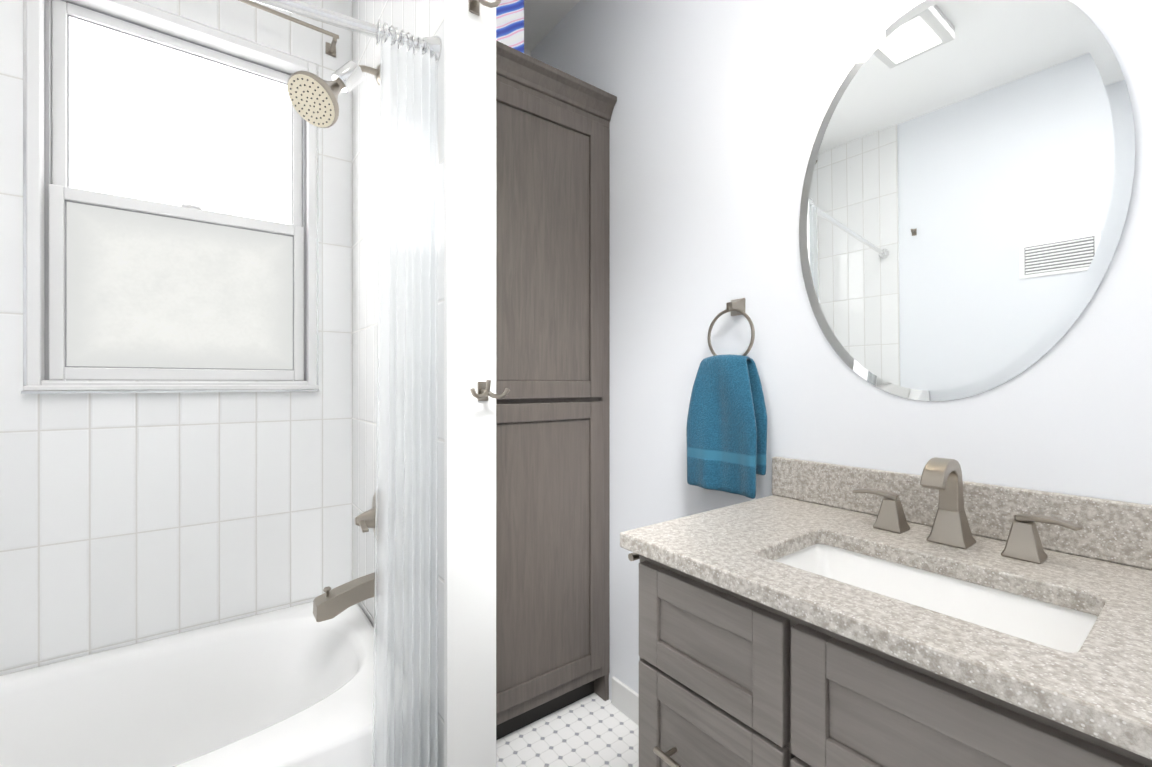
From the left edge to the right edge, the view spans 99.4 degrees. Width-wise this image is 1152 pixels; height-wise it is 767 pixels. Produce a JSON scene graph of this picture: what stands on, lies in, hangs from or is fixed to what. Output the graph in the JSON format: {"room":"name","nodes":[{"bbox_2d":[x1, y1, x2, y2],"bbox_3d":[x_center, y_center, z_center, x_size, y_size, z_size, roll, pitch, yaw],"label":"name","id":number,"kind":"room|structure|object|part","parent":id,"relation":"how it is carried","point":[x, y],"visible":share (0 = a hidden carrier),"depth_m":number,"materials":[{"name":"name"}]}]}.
{"room":"bathroom","nodes":[
{"label":"bathroom","id":0,"kind":"room"},
{"bbox_2d":[444,0,495,766],"bbox_3d":[-0.513,-0.184,1.478,0.119,2.740,0.932,0,0,-37],"label":"wall","id":1,"kind":"structure","parent":0,"point":[470,363],"depth_m":1.10,"materials":[{"name":"white paint"}]},
{"bbox_2d":[352,0,444,766],"bbox_3d":[-0.554,-0.184,1.450,0.012,2.740,0.904,0,0,-37],"label":"wall tile","id":2,"kind":"structure","parent":1,"relation":"attached to","point":[421,19],"depth_m":1.56,"materials":[{"name":"white tile"}]},
{"bbox_2d":[287,61,381,127],"bbox_3d":[-0.677,-0.855,1.393,0.252,0.248,0.137,0,0,-37],"label":"shower head","id":3,"kind":"object","parent":2,"relation":"attached to","point":[313,99],"visible":1,"depth_m":1.36},
{"bbox_2d":[313,569,379,621],"bbox_3d":[-0.672,0.621,1.446,0.182,0.100,0.080,0,0,-37],"label":"tub spout","id":4,"kind":"object","parent":2,"relation":"attached to","point":[331,604],"visible":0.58,"depth_m":1.42,"materials":[{"name":"silver metal"}]},
{"bbox_2d":[354,489,380,543],"bbox_3d":[-0.629,0.411,1.477,0.076,0.170,0.170,0,0,-37],"label":"shower valve","id":5,"kind":"object","parent":2,"relation":"attached to","point":[365,521],"visible":0.5,"depth_m":1.46,"materials":[{"name":"silver metal"}]},
{"bbox_2d":[469,0,500,15],"bbox_3d":[-0.218,-0.862,1.087,0.097,0.049,0.046,0,0,-37],"label":"robe hook","id":6,"kind":"object","parent":1,"relation":"attached to","point":[474,6],"visible":1,"depth_m":1.10,"materials":[{"name":"silver metal"}]},
{"bbox_2d":[470,380,509,400],"bbox_3d":[-0.201,0.015,1.101,0.097,0.049,0.046,0,0,-37],"label":"robe hook","id":7,"kind":"object","parent":1,"relation":"attached to","point":[484,392],"visible":0.98,"depth_m":1.10,"materials":[{"name":"silver metal"}]},
{"bbox_2d":[524,48,530,55],"bbox_3d":[-1.192,-0.184,1.677,2.300,2.740,0.200,0,0,-37],"label":"wall","id":8,"kind":"structure","parent":0,"point":[527,52],"depth_m":2.27,"materials":[{"name":"white paint"}]},
{"bbox_2d":[21,0,318,393],"bbox_3d":[-1.228,-0.554,1.560,0.711,1.164,0.122,0,0,-37],"label":"window","id":9,"kind":"structure","parent":8,"relation":"in","point":[65,201],"depth_m":1.52,"materials":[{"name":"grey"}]},
{"bbox_3d":[-1.226,-0.289,1.558,0.627,0.557,0.030,0,0,-37],"label":"window sash","id":10,"kind":"part","parent":9,"relation":"part of","materials":[{"name":"white glass"}]},
{"bbox_3d":[-1.246,-0.809,1.585,0.627,0.576,0.030,0,0,-37],"label":"window sash","id":11,"kind":"part","parent":9,"relation":"part of","materials":[{"name":"white glass"}]},
{"bbox_2d":[0,0,351,674],"bbox_3d":[-1.432,-0.184,1.366,1.520,2.740,0.012,0,0,-37],"label":"wall tile","id":12,"kind":"structure","parent":8,"relation":"attached to","point":[126,519],"depth_m":1.50,"materials":[{"name":"white tile"}]},
{"bbox_2d":[238,0,338,56],"bbox_3d":[-1.180,-1.205,1.495,0.826,0.042,0.082,0,0,-37],"label":"rail","id":13,"kind":"object","parent":12,"relation":"attached to","point":[330,49],"visible":1,"depth_m":1.65,"materials":[{"name":"silver metal"}]},
{"bbox_2d":[524,0,579,50],"bbox_3d":[-0.331,-1.604,0.522,2.540,0.100,3.082,0,0,-37],"label":"ceiling","id":14,"kind":"structure","parent":0,"point":[543,19],"depth_m":2.07,"materials":[{"name":"white paint"}]},
{"bbox_2d":[496,693,638,766],"bbox_3d":[-0.331,1.236,0.523,2.540,0.100,3.082,0,0,-37],"label":"floor","id":15,"kind":"structure","parent":0,"point":[593,730],"depth_m":1.62,"materials":[{"name":"tile"}]},
{"bbox_2d":[0,601,405,766],"bbox_3d":[-1.193,0.976,1.036,1.502,0.420,0.797,0,0,-37],"label":"bathtub","id":16,"kind":"object","parent":15,"relation":"on","point":[292,686],"visible":0.79,"depth_m":1.38,"materials":[{"name":"white ceramic"}]},
{"bbox_2d":[496,40,616,739],"bbox_3d":[-0.289,0.066,1.833,0.659,2.240,0.600,0,0,-37],"label":"linen cabinet","id":17,"kind":"object","parent":15,"relation":"on","point":[553,376],"visible":0.58,"depth_m":1.66,"materials":[{"name":"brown wood"}]},
{"bbox_2d":[496,0,523,52],"bbox_3d":[-0.278,-1.235,1.677,0.165,0.359,0.130,0,0,-37],"label":"pack","id":18,"kind":"object","parent":17,"relation":"on","point":[509,23],"visible":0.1,"depth_m":1.64},
{"bbox_2d":[620,457,1151,766],"bbox_3d":[0.574,0.660,0.759,0.562,1.052,0.960,0,0,-37],"label":"bathroom vanity","id":19,"kind":"object","parent":15,"relation":"on","point":[938,612],"visible":1,"depth_m":0.75,"materials":[{"name":"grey wood"}]},
{"bbox_3d":[0.281,0.357,1.116,0.404,0.016,0.037,0,0,-37],"label":"sidebar rail","id":20,"kind":"part","parent":19,"relation":"part of","materials":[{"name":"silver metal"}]},
{"bbox_3d":[0.335,0.756,0.637,0.034,0.261,0.612,0,0,-37],"label":"handle","id":21,"kind":"part","parent":19,"relation":"part of","materials":[{"name":"silver metal"}]},
{"bbox_2d":[774,544,1097,652],"bbox_3d":[0.514,0.393,0.755,0.297,0.139,0.455,0,0,-37],"label":"sink","id":22,"kind":"object","parent":19,"relation":"in","point":[1042,619],"depth_m":0.80,"materials":[{"name":"white ceramic"}]},
{"bbox_2d":[852,457,1081,563],"bbox_3d":[0.663,0.213,0.879,0.131,0.158,0.340,0,0,-37],"label":"faucet","id":23,"kind":"object","parent":19,"relation":"on","point":[950,540],"depth_m":0.87,"materials":[{"name":"silver metal"}]},
{"bbox_2d":[531,0,1151,700],"bbox_3d":[0.639,-0.184,1.246,0.120,2.740,3.082,0,0,-37],"label":"wall","id":24,"kind":"structure","parent":0,"point":[719,110],"depth_m":1.32,"materials":[{"name":"white paint"}]},
{"bbox_2d":[612,677,638,725],"bbox_3d":[0.329,1.136,1.550,0.014,0.100,0.644,0,0,-37],"label":"baseboard","id":25,"kind":"structure","parent":24,"relation":"attached to","point":[625,699],"depth_m":1.73,"materials":[{"name":"white paint"}]},
{"bbox_2d":[686,298,766,498],"bbox_3d":[0.420,0.028,1.362,0.090,0.535,0.232,0,0,-37],"label":"towel ring","id":26,"kind":"object","parent":24,"relation":"attached to","point":[726,431],"visible":1,"depth_m":1.33,"materials":[{"name":"blue fabric"}]},
{"bbox_2d":[799,0,1134,400],"bbox_3d":[0.730,-0.378,1.008,0.017,0.830,0.560,0,0,-37],"label":"mirror","id":27,"kind":"object","parent":24,"relation":"attached to","point":[967,190],"visible":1,"depth_m":0.96,"materials":[{"name":"clear glass"}]},
{"bbox_3d":[-1.833,-0.184,0.623,0.012,2.740,0.700,0,0,-37],"label":"wall tile","id":28,"kind":"structure","parent":0,"visible":0},
{"bbox_2d":[252,0,441,61],"bbox_3d":[-0.991,-0.763,0.763,1.534,0.066,0.073,0,0,-28],"label":"rail","id":29,"kind":"object","parent":28,"relation":"attached to","point":[377,32],"visible":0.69,"depth_m":1.04,"materials":[{"name":"white metal"}]},
{"bbox_2d":[373,35,438,766],"bbox_3d":[-0.369,0.202,1.067,0.146,1.867,0.074,0,0,-37],"label":"shower curtain","id":30,"kind":"object","parent":29,"relation":"hanging from","point":[418,72],"visible":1,"depth_m":1.06,"materials":[{"name":"white fabric"}]}
]}

